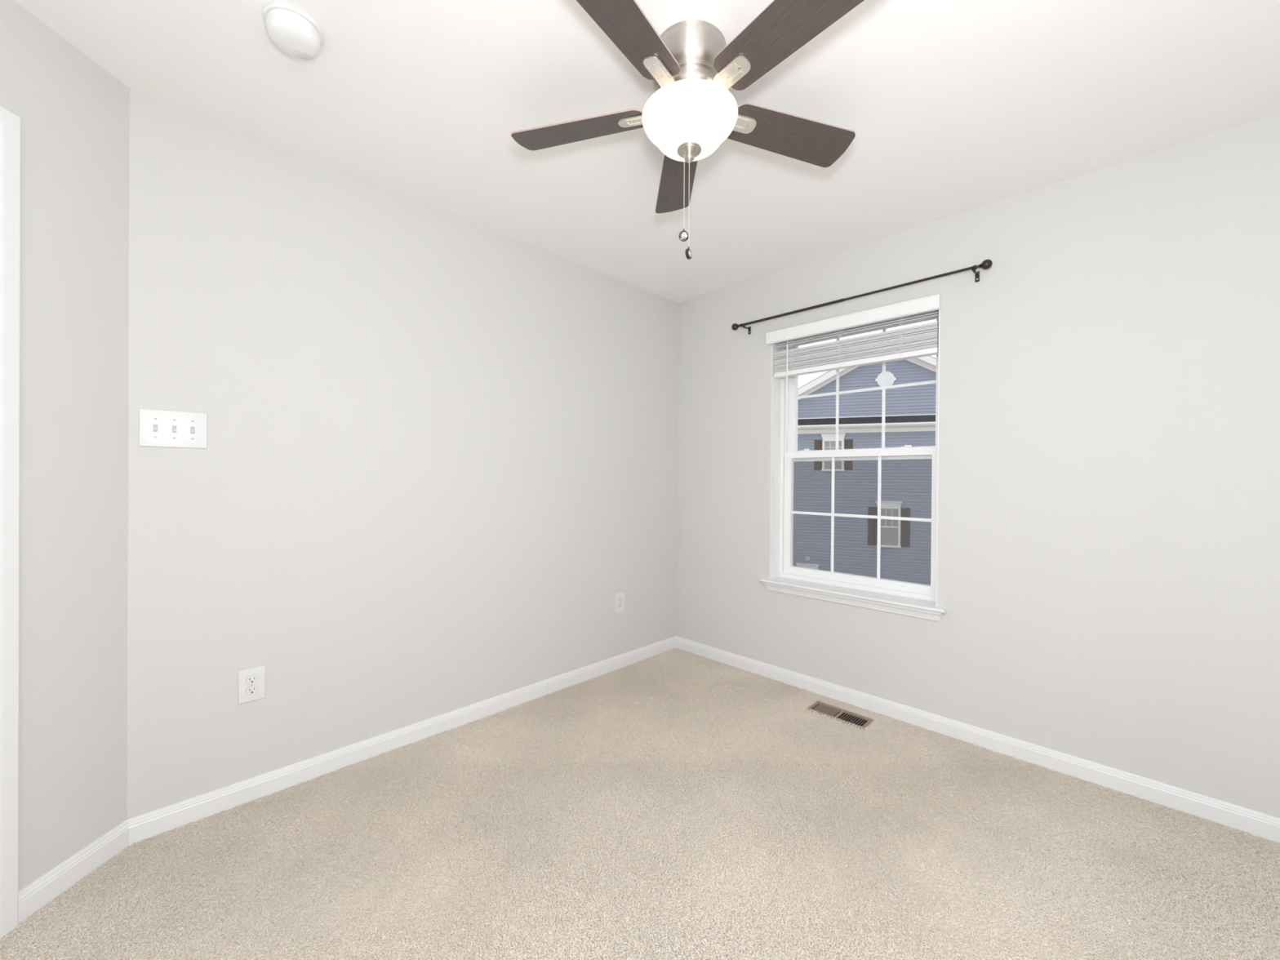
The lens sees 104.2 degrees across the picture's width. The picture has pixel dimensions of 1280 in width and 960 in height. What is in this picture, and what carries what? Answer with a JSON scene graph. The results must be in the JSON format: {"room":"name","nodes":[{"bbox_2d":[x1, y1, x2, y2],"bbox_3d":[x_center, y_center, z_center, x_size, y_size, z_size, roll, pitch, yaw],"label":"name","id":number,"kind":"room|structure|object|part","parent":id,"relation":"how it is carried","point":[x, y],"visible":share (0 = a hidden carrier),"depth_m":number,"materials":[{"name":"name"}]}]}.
{"room":"empty bedroom","nodes":[
{"label":"empty bedroom","id":0,"kind":"room"},
{"bbox_2d":[0,0,129,891],"bbox_3d":[-1.714,-0.036,0.936,0.120,2.447,1.350,0,0,0],"label":"wall","id":1,"kind":"structure","parent":0,"point":[74,114],"depth_m":1.45,"materials":[{"name":"white paint"}]},
{"bbox_2d":[0,106,20,939],"bbox_3d":[-1.691,0.117,0.893,0.168,2.141,0.846,0,0,0],"label":"door frame","id":2,"kind":"structure","parent":1,"relation":"in","point":[10,122],"depth_m":1.29,"materials":[{"name":"white paint"}]},
{"bbox_2d":[17,819,128,924],"bbox_3d":[-1.658,1.144,1.468,0.012,0.084,0.295,0,0,0],"label":"baseboard","id":3,"kind":"structure","parent":1,"relation":"attached to","point":[45,889],"depth_m":1.45,"materials":[{"name":"white paint"}]},
{"bbox_2d":[126,88,678,819],"bbox_3d":[-0.756,-0.035,2.599,0.120,2.447,2.769,1,0,45],"label":"wall","id":4,"kind":"structure","parent":0,"point":[431,474],"depth_m":2.09,"materials":[{"name":"white paint"}]},
{"bbox_2d":[138,408,207,448],"bbox_3d":[-1.572,-0.172,1.681,0.017,0.123,0.168,1,0,45],"label":"switch plate","id":5,"kind":"object","parent":4,"relation":"attached to","point":[157,428],"visible":1,"depth_m":1.68,"materials":[{"name":"white plastic"}]},
{"bbox_2d":[238,665,265,704],"bbox_3d":[-1.432,0.755,1.838,0.009,0.121,0.079,1,0,45],"label":"wall outlet","id":6,"kind":"object","parent":4,"relation":"attached to","point":[251,682],"visible":1,"depth_m":1.83,"materials":[{"name":"white plastic"}]},
{"bbox_2d":[245,675,257,684],"bbox_3d":[-1.430,0.736,1.836,0.004,0.030,0.037,1,0,45],"label":"receptacle","id":7,"kind":"object","parent":6,"relation":"attached to","point":[250,679],"depth_m":1.83,"materials":[{"name":"grey plastic"}]},
{"bbox_2d":[245,684,257,694],"bbox_3d":[-1.431,0.774,1.837,0.001,0.030,0.037,1,0,45],"label":"receptacle","id":8,"kind":"object","parent":6,"relation":"attached to","point":[250,689],"depth_m":1.83,"materials":[{"name":"grey plastic"}]},
{"bbox_2d":[127,635,675,845],"bbox_3d":[-0.701,1.147,2.574,0.012,0.084,2.719,1,0,45],"label":"baseboard","id":9,"kind":"structure","parent":4,"relation":"attached to","point":[147,825],"depth_m":2.07,"materials":[{"name":"white paint"}]},
{"bbox_2d":[614,591,624,613],"bbox_3d":[-0.126,0.774,3.149,0.009,0.121,0.079,1,0,45],"label":"wall outlet","id":10,"kind":"object","parent":4,"relation":"attached to","point":[620,597],"visible":1,"depth_m":3.14,"materials":[{"name":"white plastic"}]},
{"bbox_2d":[0,648,1279,959],"bbox_3d":[0.057,1.275,1.184,3.290,0.150,3.939,1,0,45],"label":"floor","id":11,"kind":"structure","parent":0,"point":[655,687],"depth_m":1.56,"materials":[{"name":"beige carpet"}]},
{"bbox_2d":[0,648,1279,959],"bbox_3d":[0.048,1.195,1.156,3.056,0.010,3.670,1,0,45],"label":"carpet","id":12,"kind":"structure","parent":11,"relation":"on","point":[1162,819],"depth_m":1.58,"materials":[{"name":"beige carpet"}]},
{"bbox_2d":[805,701,874,730],"bbox_3d":[1.017,1.199,2.543,0.295,0.007,0.138,1,0,45],"label":"floor vent","id":13,"kind":"object","parent":11,"relation":"in","point":[827,709],"visible":1,"depth_m":2.54,"materials":[{"name":"brown metal"}]},
{"bbox_2d":[13,0,1279,302],"bbox_3d":[0.077,-1.322,1.174,3.290,0.150,3.939,1,0,45],"label":"ceiling","id":14,"kind":"structure","parent":0,"point":[952,108],"depth_m":1.63,"materials":[{"name":"white paint"}]},
{"bbox_2d":[262,1,324,59],"bbox_3d":[-0.956,-1.227,1.376,0.141,0.057,0.141,1,0,45],"label":"smoke detector","id":15,"kind":"object","parent":14,"relation":"attached to","point":[291,28],"visible":1,"depth_m":1.34,"materials":[{"name":"white plastic"}]},
{"bbox_2d":[295,53,309,59],"bbox_3d":[-0.956,-1.204,1.413,0.036,0.011,0.035,0,0,0],"label":"grille","id":16,"kind":"object","parent":15,"relation":"attached to","point":[302,55],"depth_m":1.41,"materials":[{"name":"grey plastic"}]},
{"bbox_2d":[511,0,864,259],"bbox_3d":[0.149,-0.945,1.427,1.072,0.605,1.080,1,0,45],"label":"ceiling fan","id":17,"kind":"object","parent":14,"relation":"hanging from","point":[691,68],"visible":1,"depth_m":1.36,"materials":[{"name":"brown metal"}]},
{"bbox_3d":[-0.190,-1.089,1.552,0.427,0.005,0.140,1,14,16],"label":"fan blade","id":18,"kind":"part","parent":17,"relation":"part of","materials":[{"name":"brown wood"}]},
{"bbox_3d":[-0.052,-1.087,1.166,0.140,0.005,0.427,17,9,33],"label":"fan blade","id":19,"kind":"part","parent":17,"relation":"part of","materials":[{"name":"brown wood"}]},
{"bbox_3d":[0.013,-1.077,1.495,0.160,0.016,0.050,1,14,16],"label":"blade arm","id":20,"kind":"part","parent":17,"relation":"part of","materials":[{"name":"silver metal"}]},
{"bbox_3d":[0.065,-1.076,1.341,0.050,0.016,0.160,17,9,33],"label":"blade arm","id":21,"kind":"part","parent":17,"relation":"part of","materials":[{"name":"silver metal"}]},
{"bbox_3d":[0.135,-1.088,1.802,0.140,0.005,0.427,-13,1,-2],"label":"fan blade","id":22,"kind":"part","parent":17,"relation":"part of","materials":[{"name":"brown wood"}]},
{"bbox_3d":[0.129,-0.840,1.455,0.003,0.222,0.003,1,0,45],"label":"pull chain","id":23,"kind":"part","parent":17,"relation":"part of","materials":[{"name":"white metal"}]},
{"bbox_3d":[0.142,-0.812,1.445,0.003,0.278,0.003,0,0,9],"label":"pull chain","id":24,"kind":"part","parent":17,"relation":"part of","materials":[{"name":"white metal"}]},
{"bbox_3d":[0.144,-1.015,1.454,0.278,0.099,0.278,1,0,45],"label":"lamp shade","id":25,"kind":"part","parent":17,"relation":"part of","materials":[{"name":"white glass"}]},
{"bbox_3d":[0.227,-1.074,1.343,0.050,0.016,0.160,17,-10,-37],"label":"blade arm","id":26,"kind":"part","parent":17,"relation":"part of","materials":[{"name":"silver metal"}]},
{"bbox_3d":[0.276,-1.075,1.498,0.160,0.016,0.050,0,-13,-20],"label":"blade arm","id":27,"kind":"part","parent":17,"relation":"part of","materials":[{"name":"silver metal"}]},
{"bbox_3d":[0.358,-1.084,1.178,0.140,0.005,0.427,17,-10,-37],"label":"fan blade","id":28,"kind":"part","parent":17,"relation":"part of","materials":[{"name":"brown wood"}]},
{"bbox_3d":[0.473,-1.084,1.571,0.427,0.005,0.140,0,-13,-20],"label":"fan blade","id":29,"kind":"part","parent":17,"relation":"part of","materials":[{"name":"brown wood"}]},
{"bbox_2d":[675,111,1279,817],"bbox_3d":[1.400,-0.018,2.518,3.290,2.447,0.160,1,0,45],"label":"wall","id":30,"kind":"structure","parent":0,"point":[1108,541],"depth_m":2.03,"materials":[{"name":"white paint"}]},
{"bbox_2d":[759,310,946,622],"bbox_3d":[1.161,-0.109,2.751,0.983,1.561,0.247,1,0,45],"label":"window","id":31,"kind":"structure","parent":30,"relation":"attached to","point":[917,600],"depth_m":2.84,"materials":[{"name":"white paint"}]},
{"bbox_3d":[1.217,-0.141,2.804,0.887,1.489,0.095,1,0,45],"label":"frame","id":32,"kind":"part","parent":31,"relation":"part of","materials":[{"name":"white plastic"}]},
{"bbox_3d":[1.199,0.204,2.790,0.843,0.748,0.038,1,0,45],"label":"sash","id":33,"kind":"part","parent":31,"relation":"part of","materials":[{"name":"white plastic"}]},
{"bbox_3d":[1.232,-0.487,2.815,0.843,0.754,0.034,1,0,45],"label":"sash","id":34,"kind":"part","parent":31,"relation":"part of","materials":[{"name":"white plastic"}]},
{"bbox_2d":[765,293,941,430],"bbox_3d":[1.117,-0.586,2.710,0.922,0.595,0.097,1,0,45],"label":"window blind","id":35,"kind":"object","parent":30,"relation":"attached to","point":[920,340],"visible":0.97,"depth_m":2.64,"materials":[{"name":"white plastic"}]},
{"bbox_3d":[0.908,-0.733,2.941,0.028,0.229,0.064,1,0,45],"label":"ladder cord","id":36,"kind":"part","parent":35,"relation":"part of","materials":[{"name":"white plastic"}]},
{"bbox_3d":[1.109,-0.731,2.741,0.028,0.229,0.064,1,0,45],"label":"ladder cord","id":37,"kind":"part","parent":35,"relation":"part of","materials":[{"name":"white plastic"}]},
{"bbox_3d":[1.135,-0.629,2.715,0.872,0.027,0.052,1,0,45],"label":"rail","id":38,"kind":"part","parent":35,"relation":"part of","materials":[{"name":"white plastic"}]},
{"bbox_3d":[1.332,-0.728,2.519,0.029,0.229,0.064,1,0,45],"label":"ladder cord","id":39,"kind":"part","parent":35,"relation":"part of","materials":[{"name":"white fabric"}]},
{"bbox_2d":[731,259,992,334],"bbox_3d":[1.075,-0.941,2.667,1.353,0.065,0.091,1,0,45],"label":"curtain rod","id":40,"kind":"object","parent":30,"relation":"attached to","point":[987,264],"visible":1,"depth_m":2.52,"materials":[{"name":"black metal"}]},
{"bbox_2d":[675,635,1279,844],"bbox_3d":[1.330,1.163,2.461,3.050,0.084,0.012,1,0,45],"label":"baseboard","id":41,"kind":"structure","parent":30,"relation":"attached to","point":[1255,823],"depth_m":2.13,"materials":[{"name":"white paint"}]},
{"label":"outside","id":42,"kind":"structure","parent":0,"visible":0},
{"bbox_3d":[21.592,7.018,25.032,80.000,0.300,59.400,1,0,45],"label":"ground","id":43,"kind":"structure","parent":42,"visible":0},
{"bbox_2d":[792,355,936,585],"bbox_3d":[10.227,0.912,21.913,10.200,11.760,9.830,1,0,20],"label":"neighboring house","id":44,"kind":"structure","parent":43,"relation":"on","point":[909,411],"depth_m":17.94,"materials":[{"name":"blue"}]},
{"bbox_2d":[813,440,822,470],"bbox_3d":[6.632,-0.929,18.529,0.270,1.114,0.045,1,0,20],"label":"shutter","id":45,"kind":"object","parent":44,"relation":"hanging from","point":[818,443],"depth_m":18.51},
{"bbox_3d":[7.112,-0.915,18.352,0.595,1.034,0.010,1,0,20],"label":"pane","id":46,"kind":"part","parent":44,"relation":"part of","materials":[{"name":"grey glass"}]},
{"bbox_2d":[844,439,853,470],"bbox_3d":[7.604,-0.921,18.175,0.290,1.114,0.045,1,0,20],"label":"shutter","id":47,"kind":"object","parent":44,"relation":"hanging from","point":[848,443],"depth_m":18.15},
{"bbox_2d":[867,506,877,545],"bbox_3d":[8.360,1.653,17.903,0.300,1.380,0.045,1,0,20],"label":"shutter","id":48,"kind":"object","parent":44,"relation":"hanging from","point":[872,522],"depth_m":17.89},
{"bbox_2d":[875,371,896,386],"bbox_3d":[8.752,-3.578,17.745,0.660,0.570,0.065,1,0,20],"label":"gable vent","id":49,"kind":"object","parent":44,"relation":"attached to","point":[890,379],"depth_m":17.71,"materials":[{"name":"white plastic"}]},
{"bbox_3d":[8.852,1.668,17.722,0.590,1.300,0.010,1,0,20],"label":"pane","id":50,"kind":"part","parent":44,"relation":"part of","materials":[{"name":"grey glass"}]},
{"bbox_2d":[900,507,910,546],"bbox_3d":[9.347,1.662,17.544,0.300,1.380,0.045,1,0,20],"label":"shutter","id":51,"kind":"object","parent":44,"relation":"hanging from","point":[904,512],"depth_m":17.53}
]}

